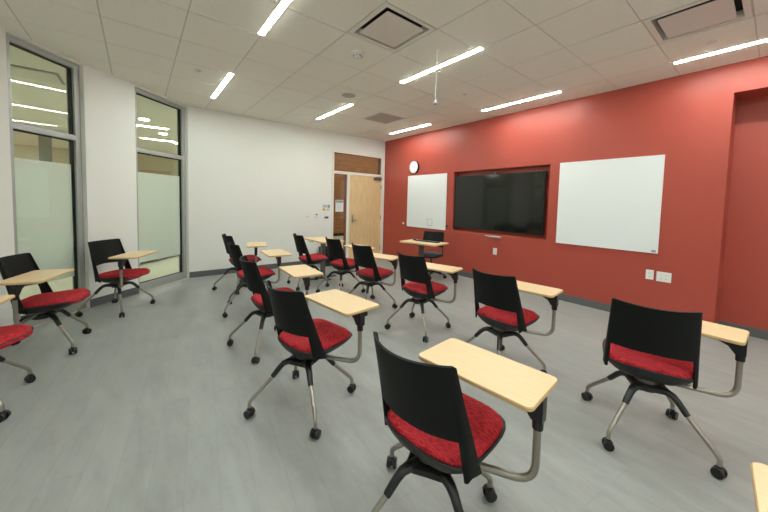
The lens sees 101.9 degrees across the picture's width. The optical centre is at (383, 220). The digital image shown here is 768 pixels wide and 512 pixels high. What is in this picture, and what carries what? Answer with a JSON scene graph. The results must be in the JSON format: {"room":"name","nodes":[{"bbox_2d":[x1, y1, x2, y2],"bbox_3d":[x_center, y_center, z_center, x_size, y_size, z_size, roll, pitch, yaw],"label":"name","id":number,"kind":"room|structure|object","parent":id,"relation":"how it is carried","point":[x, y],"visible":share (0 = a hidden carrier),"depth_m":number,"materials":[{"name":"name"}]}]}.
{"room":"classroom","nodes":[
{"label":"classroom","id":0,"kind":"room"},
{"bbox_2d":[0,26,14,326],"bbox_3d":[-2.264,-0.191,-0.572,0.966,3.200,8.122,0,4,-29],"label":"wall","id":1,"kind":"structure","parent":0,"point":[7,247],"depth_m":3.07,"materials":[{"name":"white paint"}]},
{"bbox_2d":[6,34,85,325],"bbox_3d":[-3.842,-0.371,3.526,0.105,3.020,0.782,1,3,0],"label":"window","id":2,"kind":"structure","parent":1,"relation":"in","point":[48,219],"depth_m":3.61,"materials":[{"name":"glass"}]},
{"bbox_2d":[13,287,138,324],"bbox_3d":[-2.370,1.315,0.179,1.266,0.105,9.214,0,4,-24],"label":"baseboard","id":3,"kind":"structure","parent":1,"relation":"attached to","point":[101,300],"depth_m":4.23,"materials":[{"name":"grey rubber"}]},
{"bbox_2d":[13,144,177,175],"bbox_3d":[-10.721,-1.000,11.354,9.000,3.050,0.150,-1,4,-38],"label":"wall","id":4,"kind":"structure","parent":0,"point":[59,155],"depth_m":10.90,"materials":[{"name":"beige paint"}]},
{"bbox_2d":[140,170,170,174],"bbox_3d":[-9.140,-0.750,12.504,1.000,2.500,0.035,-1,4,-38],"label":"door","id":5,"kind":"structure","parent":4,"relation":"in","point":[144,171],"depth_m":12.46,"materials":[{"name":"beige"}]},
{"bbox_2d":[79,64,137,307],"bbox_3d":[-3.774,-0.500,4.232,0.200,3.200,0.686,2,3,10],"label":"wall","id":6,"kind":"structure","parent":0,"point":[107,101],"depth_m":4.15,"materials":[{"name":"white paint"}]},
{"bbox_2d":[5,28,187,106],"bbox_3d":[-3.707,-2.012,4.253,0.279,0.180,2.446,2,3,6],"label":"trim","id":7,"kind":"structure","parent":6,"relation":"attached to","point":[9,32],"depth_m":3.55,"materials":[{"name":"white paint"}]},
{"bbox_2d":[135,88,186,291],"bbox_3d":[-3.646,-0.453,5.060,0.105,3.020,0.990,2,3,8],"label":"window","id":8,"kind":"structure","parent":6,"relation":"in","point":[161,199],"depth_m":5.14,"materials":[{"name":"glass"}]},
{"bbox_2d":[185,106,384,277],"bbox_3d":[-1.779,-0.604,6.956,4.697,3.200,0.145,-1,4,-38],"label":"wall","id":9,"kind":"structure","parent":0,"point":[249,179],"depth_m":6.22,"materials":[{"name":"white paint"}]},
{"bbox_2d":[189,261,319,277],"bbox_3d":[-2.383,0.957,6.498,2.860,0.105,0.011,-1,4,-38],"label":"baseboard","id":10,"kind":"structure","parent":9,"relation":"attached to","point":[271,266],"depth_m":5.95,"materials":[{"name":"grey rubber"}]},
{"bbox_2d":[322,204,329,210],"bbox_3d":[-1.337,-0.302,7.224,0.200,0.155,0.018,-1,4,-38],"label":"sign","id":11,"kind":"object","parent":9,"relation":"attached to","point":[325,207],"visible":1,"depth_m":7.21,"materials":[{"name":"white paper"}]},
{"bbox_2d":[331,150,383,258],"bbox_3d":[-0.649,-0.346,7.812,1.530,2.645,0.242,-1,4,-38],"label":"door","id":12,"kind":"structure","parent":9,"relation":"in","point":[363,192],"depth_m":7.85,"materials":[{"name":"beige wood"}]},
{"bbox_2d":[335,200,342,211],"bbox_3d":[-1.070,-0.355,7.482,0.216,0.280,0.002,-1,4,-38],"label":"paper notice","id":13,"kind":"object","parent":12,"relation":"attached to","point":[339,203],"visible":1,"depth_m":7.47,"materials":[{"name":"white paper"}]},
{"bbox_2d":[333,153,377,232],"bbox_3d":[-0.744,-1.379,14.037,10.000,4.000,0.150,-1,4,-38],"label":"wall","id":14,"kind":"structure","parent":0,"point":[338,186],"depth_m":13.18,"materials":[{"name":"brown wood"}]},
{"bbox_2d":[333,233,342,235],"bbox_3d":[-0.742,0.562,14.082,10.000,0.120,0.015,-1,4,-38],"label":"baseboard","id":15,"kind":"structure","parent":14,"relation":"attached to","point":[334,234],"depth_m":13.13,"materials":[{"name":"black"}]},
{"bbox_2d":[334,155,376,228],"bbox_3d":[-0.697,-1.396,13.976,10.000,3.424,0.006,-1,4,-38],"label":"trim","id":16,"kind":"structure","parent":14,"relation":"attached to","point":[337,155],"depth_m":13.22,"materials":[{"name":"black"}]},
{"bbox_2d":[0,236,767,511],"bbox_3d":[-1.033,1.054,7.196,19.000,0.100,18.600,-1,4,-38],"label":"floor","id":17,"kind":"structure","parent":0,"point":[146,415],"depth_m":2.07,"materials":[{"name":"grey laminate"}]},
{"bbox_2d":[0,295,35,421],"bbox_3d":[-2.689,0.817,1.958,0.627,0.880,0.738,-1,4,-38],"label":"chair","id":18,"kind":"object","parent":17,"relation":"on","point":[11,334],"visible":1,"depth_m":2.13,"materials":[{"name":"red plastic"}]},
{"bbox_2d":[0,324,32,348],"bbox_3d":[-2.663,0.779,2.017,0.436,0.065,0.453,1,3,-8],"label":"seat cushion","id":19,"kind":"object","parent":18,"relation":"on","point":[11,334],"depth_m":2.11,"materials":[{"name":"red fabric"}]},
{"bbox_2d":[38,136,51,161],"bbox_3d":[-9.281,-0.804,8.580,0.280,3.044,0.260,-1,4,-38],"label":"post","id":20,"kind":"object","parent":17,"relation":"on","point":[45,143],"visible":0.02,"depth_m":8.45,"materials":[{"name":"grey"}]},
{"bbox_2d":[0,253,91,354],"bbox_3d":[-3.096,0.758,2.816,0.630,0.880,0.769,-1,4,-38],"label":"chair","id":21,"kind":"object","parent":17,"relation":"on","point":[18,271],"visible":0.93,"depth_m":2.80,"materials":[{"name":"black plastic"}]},
{"bbox_2d":[21,288,90,307],"bbox_3d":[-3.068,0.719,2.901,0.436,0.065,0.453,0,4,-23],"label":"seat cushion","id":22,"kind":"object","parent":21,"relation":"on","point":[47,298],"depth_m":2.84,"materials":[{"name":"red fabric"}]},
{"bbox_2d":[75,239,157,317],"bbox_3d":[-3.274,0.693,3.901,0.736,0.881,0.614,1,3,-1],"label":"chair","id":23,"kind":"object","parent":17,"relation":"on","point":[110,250],"visible":1,"depth_m":3.84,"materials":[{"name":"black plastic"}]},
{"bbox_2d":[99,268,149,278],"bbox_3d":[-3.265,0.657,3.913,0.436,0.065,0.453,2,3,5],"label":"seat cushion","id":24,"kind":"object","parent":23,"relation":"on","point":[128,273],"depth_m":3.83,"materials":[{"name":"red fabric"}]},
{"bbox_2d":[212,234,267,294],"bbox_3d":[-2.189,0.658,5.003,0.808,0.881,0.698,3,4,24],"label":"chair","id":25,"kind":"object","parent":17,"relation":"on","point":[252,258],"visible":0.47,"depth_m":4.88,"materials":[{"name":"black plastic"}]},
{"bbox_2d":[229,255,260,261],"bbox_3d":[-2.250,0.618,5.053,0.436,0.065,0.453,-1,4,-40],"label":"seat cushion","id":26,"kind":"object","parent":25,"relation":"on","point":[251,258],"depth_m":4.99,"materials":[{"name":"red fabric"}]},
{"bbox_2d":[222,241,291,317],"bbox_3d":[-1.675,0.721,4.122,0.823,0.881,0.624,0,4,-27],"label":"chair","id":27,"kind":"object","parent":17,"relation":"on","point":[235,251],"visible":0.69,"depth_m":4.00,"materials":[{"name":"black plastic"}]},
{"bbox_2d":[237,267,274,277],"bbox_3d":[-1.695,0.684,4.129,0.436,0.065,0.453,-1,4,-36],"label":"seat cushion","id":28,"kind":"object","parent":27,"relation":"on","point":[265,272],"depth_m":4.04,"materials":[{"name":"red fabric"}]},
{"bbox_2d":[227,255,322,363],"bbox_3d":[-1.087,0.792,3.111,0.810,0.881,0.670,-1,4,-38],"label":"chair","id":29,"kind":"object","parent":17,"relation":"on","point":[260,298],"visible":0.67,"depth_m":2.92,"materials":[{"name":"black plastic"}]},
{"bbox_2d":[252,287,293,305],"bbox_3d":[-1.071,0.757,3.115,0.436,0.065,0.453,-1,4,-35],"label":"seat cushion","id":30,"kind":"object","parent":29,"relation":"on","point":[257,300],"depth_m":2.97,"materials":[{"name":"red fabric"}]},
{"bbox_2d":[287,233,328,290],"bbox_3d":[-1.284,0.663,5.306,0.598,0.881,0.573,-1,4,-34],"label":"chair","id":31,"kind":"object","parent":17,"relation":"on","point":[308,259],"visible":0.87,"depth_m":5.14,"materials":[{"name":"black plastic"}]},
{"bbox_2d":[299,253,326,260],"bbox_3d":[-1.215,0.627,5.347,0.436,0.065,0.453,-1,4,-32],"label":"seat cushion","id":32,"kind":"object","parent":31,"relation":"on","point":[313,257],"depth_m":5.23,"materials":[{"name":"red fabric"}]},
{"bbox_2d":[243,280,378,439],"bbox_3d":[-0.446,0.859,2.205,0.774,0.881,0.672,3,3,20],"label":"chair","id":33,"kind":"object","parent":17,"relation":"on","point":[309,340],"visible":1,"depth_m":2.06,"materials":[{"name":"black plastic"}]},
{"bbox_2d":[279,318,350,352],"bbox_3d":[-0.497,0.820,2.252,0.453,0.065,0.436,4,4,41],"label":"seat cushion","id":34,"kind":"object","parent":33,"relation":"on","point":[332,336],"depth_m":2.14,"materials":[{"name":"red fabric"}]},
{"bbox_2d":[304,237,343,279],"bbox_3d":[-1.145,0.710,5.843,0.550,0.726,0.800,-1,4,-40],"label":"desk","id":35,"kind":"object","parent":17,"relation":"on","point":[322,240],"visible":0.8,"depth_m":5.81,"materials":[{"name":"brown wood"}]},
{"bbox_2d":[319,246,338,265],"bbox_3d":[-1.237,0.799,7.092,0.420,0.406,0.380,-1,4,-38],"label":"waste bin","id":36,"kind":"object","parent":17,"relation":"on","point":[327,263],"visible":0.23,"depth_m":6.89,"materials":[{"name":"black plastic"}]},
{"bbox_2d":[316,237,374,292],"bbox_3d":[-0.641,0.701,4.929,0.800,0.881,0.717,-1,4,-38],"label":"chair","id":37,"kind":"object","parent":17,"relation":"on","point":[344,265],"visible":0.9,"depth_m":4.76,"materials":[{"name":"black plastic"}]},
{"bbox_2d":[331,258,354,266],"bbox_3d":[-0.601,0.664,4.961,0.436,0.065,0.453,-1,4,-40],"label":"seat cushion","id":38,"kind":"object","parent":37,"relation":"on","point":[350,262],"depth_m":4.81,"materials":[{"name":"red fabric"}]},
{"bbox_2d":[348,243,397,315],"bbox_3d":[-0.133,0.753,4.221,0.606,0.881,0.731,-1,4,-38],"label":"chair","id":39,"kind":"object","parent":17,"relation":"on","point":[364,256],"visible":0.92,"depth_m":4.12,"materials":[{"name":"black plastic"}]},
{"bbox_2d":[357,267,393,276],"bbox_3d":[-0.128,0.711,4.334,0.436,0.065,0.453,-1,4,-42],"label":"seat cushion","id":40,"kind":"object","parent":39,"relation":"on","point":[366,272],"depth_m":4.23,"materials":[{"name":"red fabric"}]},
{"bbox_2d":[384,252,462,341],"bbox_3d":[0.470,0.806,3.546,0.702,0.881,0.604,4,4,39],"label":"chair","id":41,"kind":"object","parent":17,"relation":"on","point":[414,269],"visible":1,"depth_m":3.43,"materials":[{"name":"black plastic"}]},
{"bbox_2d":[403,281,446,293],"bbox_3d":[0.475,0.766,3.630,0.436,0.065,0.453,-1,4,-40],"label":"seat cushion","id":42,"kind":"object","parent":41,"relation":"on","point":[411,287],"depth_m":3.52,"materials":[{"name":"red fabric"}]},
{"bbox_2d":[400,239,448,280],"bbox_3d":[0.704,0.756,5.583,0.740,0.756,0.550,4,4,40],"label":"desk","id":43,"kind":"object","parent":17,"relation":"on","point":[421,244],"visible":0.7,"depth_m":5.50,"materials":[{"name":"brown wood"}]},
{"bbox_2d":[415,239,439,242],"bbox_3d":[0.781,0.370,5.589,0.460,0.018,0.110,4,4,38],"label":"keyboard","id":44,"kind":"object","parent":43,"relation":"on","point":[418,239],"visible":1,"depth_m":5.53,"materials":[{"name":"black plastic"}]},
{"bbox_2d":[417,231,446,279],"bbox_3d":[0.934,0.671,6.141,0.620,0.881,0.591,2,3,11],"label":"office chair","id":45,"kind":"object","parent":17,"relation":"on","point":[428,235],"visible":0.72,"depth_m":6.21,"materials":[{"name":"black plastic"}]},
{"bbox_2d":[418,251,441,256],"bbox_3d":[0.905,0.638,6.086,0.453,0.065,0.436,3,4,23],"label":"seat cushion","id":46,"kind":"object","parent":45,"relation":"on","point":[426,253],"depth_m":5.90,"materials":[{"name":"grey fabric"}]},
{"bbox_2d":[371,331,557,511],"bbox_3d":[0.315,0.927,1.347,0.774,0.881,0.648,3,3,20],"label":"chair","id":47,"kind":"object","parent":17,"relation":"on","point":[446,431],"visible":1,"depth_m":1.22,"materials":[{"name":"black plastic"}]},
{"bbox_2d":[388,393,502,466],"bbox_3d":[0.271,0.886,1.411,0.436,0.065,0.453,-2,5,-45],"label":"seat cushion","id":48,"kind":"object","parent":47,"relation":"on","point":[486,425],"depth_m":1.27,"materials":[{"name":"red fabric"}]},
{"bbox_2d":[465,268,562,373],"bbox_3d":[1.117,0.868,2.751,0.746,0.881,0.618,0,3,-21],"label":"chair","id":49,"kind":"object","parent":17,"relation":"on","point":[503,311],"visible":0.88,"depth_m":2.61,"materials":[{"name":"black plastic"}]},
{"bbox_2d":[477,305,537,325],"bbox_3d":[1.104,0.829,2.798,0.436,0.065,0.453,-1,4,-38],"label":"seat cushion","id":50,"kind":"object","parent":49,"relation":"on","point":[498,317],"depth_m":2.68,"materials":[{"name":"red fabric"}]},
{"bbox_2d":[581,298,749,479],"bbox_3d":[1.780,0.928,1.973,0.789,0.881,0.628,3,3,22],"label":"chair","id":51,"kind":"object","parent":17,"relation":"on","point":[653,348],"visible":1,"depth_m":1.84,"materials":[{"name":"black plastic"}]},
{"bbox_2d":[604,343,693,378],"bbox_3d":[1.728,0.886,2.053,0.453,0.065,0.436,4,4,37],"label":"seat cushion","id":52,"kind":"object","parent":51,"relation":"on","point":[657,367],"depth_m":1.93,"materials":[{"name":"red fabric"}]},
{"bbox_2d":[750,462,767,511],"bbox_3d":[0.991,0.987,0.572,0.759,0.881,0.643,3,4,27],"label":"chair","id":53,"kind":"object","parent":17,"relation":"on","point":[759,471],"visible":1,"depth_m":0.81,"materials":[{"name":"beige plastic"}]},
{"bbox_2d":[0,0,767,156],"bbox_3d":[-4.095,-2.025,4.542,11.000,0.106,18.600,-1,4,-38],"label":"ceiling","id":54,"kind":"structure","parent":0,"point":[142,37],"depth_m":3.45,"materials":[{"name":"tile"}]},
{"bbox_2d":[10,64,65,84],"bbox_3d":[-4.696,-1.956,4.174,0.540,0.020,0.540,-1,4,-38],"label":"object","id":55,"kind":"structure","parent":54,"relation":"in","point":[15,70],"depth_m":4.15,"materials":[{"name":"white"}]},
{"bbox_2d":[137,125,167,129],"bbox_3d":[-5.563,-2.140,6.948,1.220,0.008,0.086,-1,4,-38],"label":"recessed light","id":56,"kind":"object","parent":54,"relation":"in","point":[137,125],"visible":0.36,"depth_m":7.13,"materials":[{"name":"white plastic"}]},
{"bbox_2d":[341,92,355,97],"bbox_3d":[-0.533,-1.896,4.711,0.230,0.013,0.230,-1,4,-38],"label":"ceiling speaker","id":57,"kind":"object","parent":54,"relation":"attached to","point":[346,94],"visible":1,"depth_m":4.70,"materials":[{"name":"white plastic"}]},
{"bbox_2d":[351,50,364,58],"bbox_3d":[-0.285,-1.795,3.382,0.150,0.054,0.150,-1,4,-38],"label":"smoke detector","id":58,"kind":"object","parent":54,"relation":"attached to","point":[357,54],"visible":1,"depth_m":3.35,"materials":[{"name":"white plastic"}]},
{"bbox_2d":[4,0,760,137],"bbox_3d":[0.099,-1.737,1.903,7.952,0.016,9.959,-1,4,-38],"label":"grid","id":59,"kind":"object","parent":54,"relation":"attached to","point":[752,1],"visible":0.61,"depth_m":3.02,"materials":[{"name":"grey metal"}]},
{"bbox_2d":[211,72,233,97],"bbox_3d":[-2.348,-1.937,4.492,0.068,0.029,1.250,-1,4,-38],"label":"linear light","id":60,"kind":"object","parent":59,"relation":"attached to","point":[228,76],"visible":0.87,"depth_m":4.39,"materials":[{"name":"white paint"}]},
{"bbox_2d":[258,0,291,35],"bbox_3d":[-0.814,-1.789,2.550,0.068,0.029,1.250,-1,4,-38],"label":"linear light","id":61,"kind":"object","parent":59,"relation":"attached to","point":[283,4],"visible":0.9,"depth_m":2.73,"materials":[{"name":"white paint"}]},
{"bbox_2d":[316,104,353,118],"bbox_3d":[-0.915,-1.965,5.622,0.068,0.029,1.250,-1,4,-38],"label":"linear light","id":62,"kind":"object","parent":59,"relation":"attached to","point":[348,105],"visible":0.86,"depth_m":5.55,"materials":[{"name":"white paint"}]},
{"bbox_2d":[362,112,404,123],"bbox_3d":[-0.005,-1.985,5.970,0.600,0.063,0.600,-1,4,-38],"label":"return grille","id":63,"kind":"object","parent":59,"relation":"attached to","point":[380,117],"visible":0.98,"depth_m":5.95,"materials":[{"name":"white metal"}]},
{"bbox_2d":[348,2,435,51],"bbox_3d":[0.068,-1.823,2.925,0.600,0.091,0.600,-1,4,-38],"label":"diffuser","id":64,"kind":"object","parent":59,"relation":"attached to","point":[389,27],"visible":0.89,"depth_m":2.90,"materials":[{"name":"white metal"}]},
{"bbox_2d":[389,124,430,133],"bbox_3d":[0.537,-1.994,6.768,0.068,0.029,1.250,-1,4,-38],"label":"linear light","id":65,"kind":"object","parent":59,"relation":"attached to","point":[425,124],"visible":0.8,"depth_m":6.68,"materials":[{"name":"white paint"}]},
{"bbox_2d":[400,46,483,82],"bbox_3d":[0.619,-1.817,3.680,0.068,0.029,1.250,-1,4,-38],"label":"linear light","id":66,"kind":"object","parent":59,"relation":"attached to","point":[480,48],"visible":0.76,"depth_m":3.56,"materials":[{"name":"white paint"}]},
{"bbox_2d":[482,90,560,110],"bbox_3d":[2.072,-1.846,4.825,0.068,0.029,1.250,-1,4,-38],"label":"linear light","id":67,"kind":"object","parent":59,"relation":"attached to","point":[559,91],"visible":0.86,"depth_m":4.74,"materials":[{"name":"white paint"}]},
{"bbox_2d":[643,0,752,43],"bbox_3d":[2.638,-1.742,2.624,0.600,0.091,0.600,-1,4,-38],"label":"diffuser","id":68,"kind":"object","parent":59,"relation":"attached to","point":[702,15],"visible":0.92,"depth_m":2.62,"materials":[{"name":"white metal"}]},
{"bbox_2d":[673,38,767,63],"bbox_3d":[3.570,-1.702,2.930,0.068,0.029,1.250,-1,4,-38],"label":"linear light","id":69,"kind":"object","parent":59,"relation":"attached to","point":[766,39],"visible":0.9,"depth_m":3.13,"materials":[{"name":"white paint"}]},
{"bbox_2d":[433,49,438,104],"bbox_3d":[0.549,-1.512,3.284,0.052,0.558,0.052,-1,4,-38],"label":"microphone","id":70,"kind":"object","parent":54,"relation":"hanging from","point":[435,102],"visible":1,"depth_m":3.28,"materials":[{"name":"white plastic"}]},
{"bbox_2d":[705,40,716,44],"bbox_3d":[3.127,-1.704,2.982,0.084,0.020,0.084,-1,4,-38],"label":"sprinkler cover","id":71,"kind":"object","parent":54,"relation":"attached to","point":[710,41],"visible":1,"depth_m":2.97,"materials":[{"name":"white metal"}]},
{"bbox_2d":[383,56,767,330],"bbox_3d":[3.190,-0.352,4.680,0.560,3.200,9.600,-1,4,-38],"label":"wall","id":72,"kind":"structure","parent":0,"point":[710,126],"depth_m":3.97,"materials":[{"name":"red paint"}]},
{"bbox_2d":[409,161,418,173],"bbox_3d":[0.709,-1.253,7.311,0.050,0.300,0.300,-1,4,-38],"label":"wall clock","id":73,"kind":"object","parent":72,"relation":"attached to","point":[414,165],"visible":1,"depth_m":7.27,"materials":[{"name":"white plastic"}]},
{"bbox_2d":[407,173,446,229],"bbox_3d":[0.944,-0.434,7.055,0.023,1.207,1.202,-1,4,-38],"label":"whiteboard","id":74,"kind":"object","parent":72,"relation":"attached to","point":[427,194],"visible":1,"depth_m":7.00,"materials":[{"name":"white ceramic"}]},
{"bbox_2d":[453,171,546,234],"bbox_3d":[2.065,-0.337,5.790,0.112,1.050,1.830,-1,4,-38],"label":"television","id":75,"kind":"object","parent":72,"relation":"attached to","point":[502,202],"visible":1,"depth_m":5.60,"materials":[{"name":"black"}]},
{"bbox_2d":[382,253,767,339],"bbox_3d":[2.660,1.152,5.268,0.431,0.105,8.198,-1,4,-38],"label":"baseboard","id":76,"kind":"structure","parent":72,"relation":"attached to","point":[754,332],"depth_m":4.42,"materials":[{"name":"grey rubber"}]},
{"bbox_2d":[556,155,664,253],"bbox_3d":[3.077,-0.236,4.353,0.026,1.232,1.217,-1,4,-38],"label":"whiteboard","id":77,"kind":"object","parent":72,"relation":"attached to","point":[616,203],"visible":1,"depth_m":4.27,"materials":[{"name":"white ceramic"}]},
{"bbox_2d":[645,269,653,279],"bbox_3d":[3.396,0.690,3.983,0.011,0.122,0.078,-1,4,-38],"label":"wall outlet","id":78,"kind":"object","parent":72,"relation":"attached to","point":[649,273],"visible":1,"depth_m":3.98,"materials":[{"name":"white plastic"}]},
{"bbox_2d":[656,271,671,282],"bbox_3d":[3.481,0.703,3.876,0.011,0.122,0.140,-1,4,-38],"label":"wall outlet","id":79,"kind":"object","parent":72,"relation":"attached to","point":[661,276],"visible":1,"depth_m":3.88,"materials":[{"name":"white plastic"}]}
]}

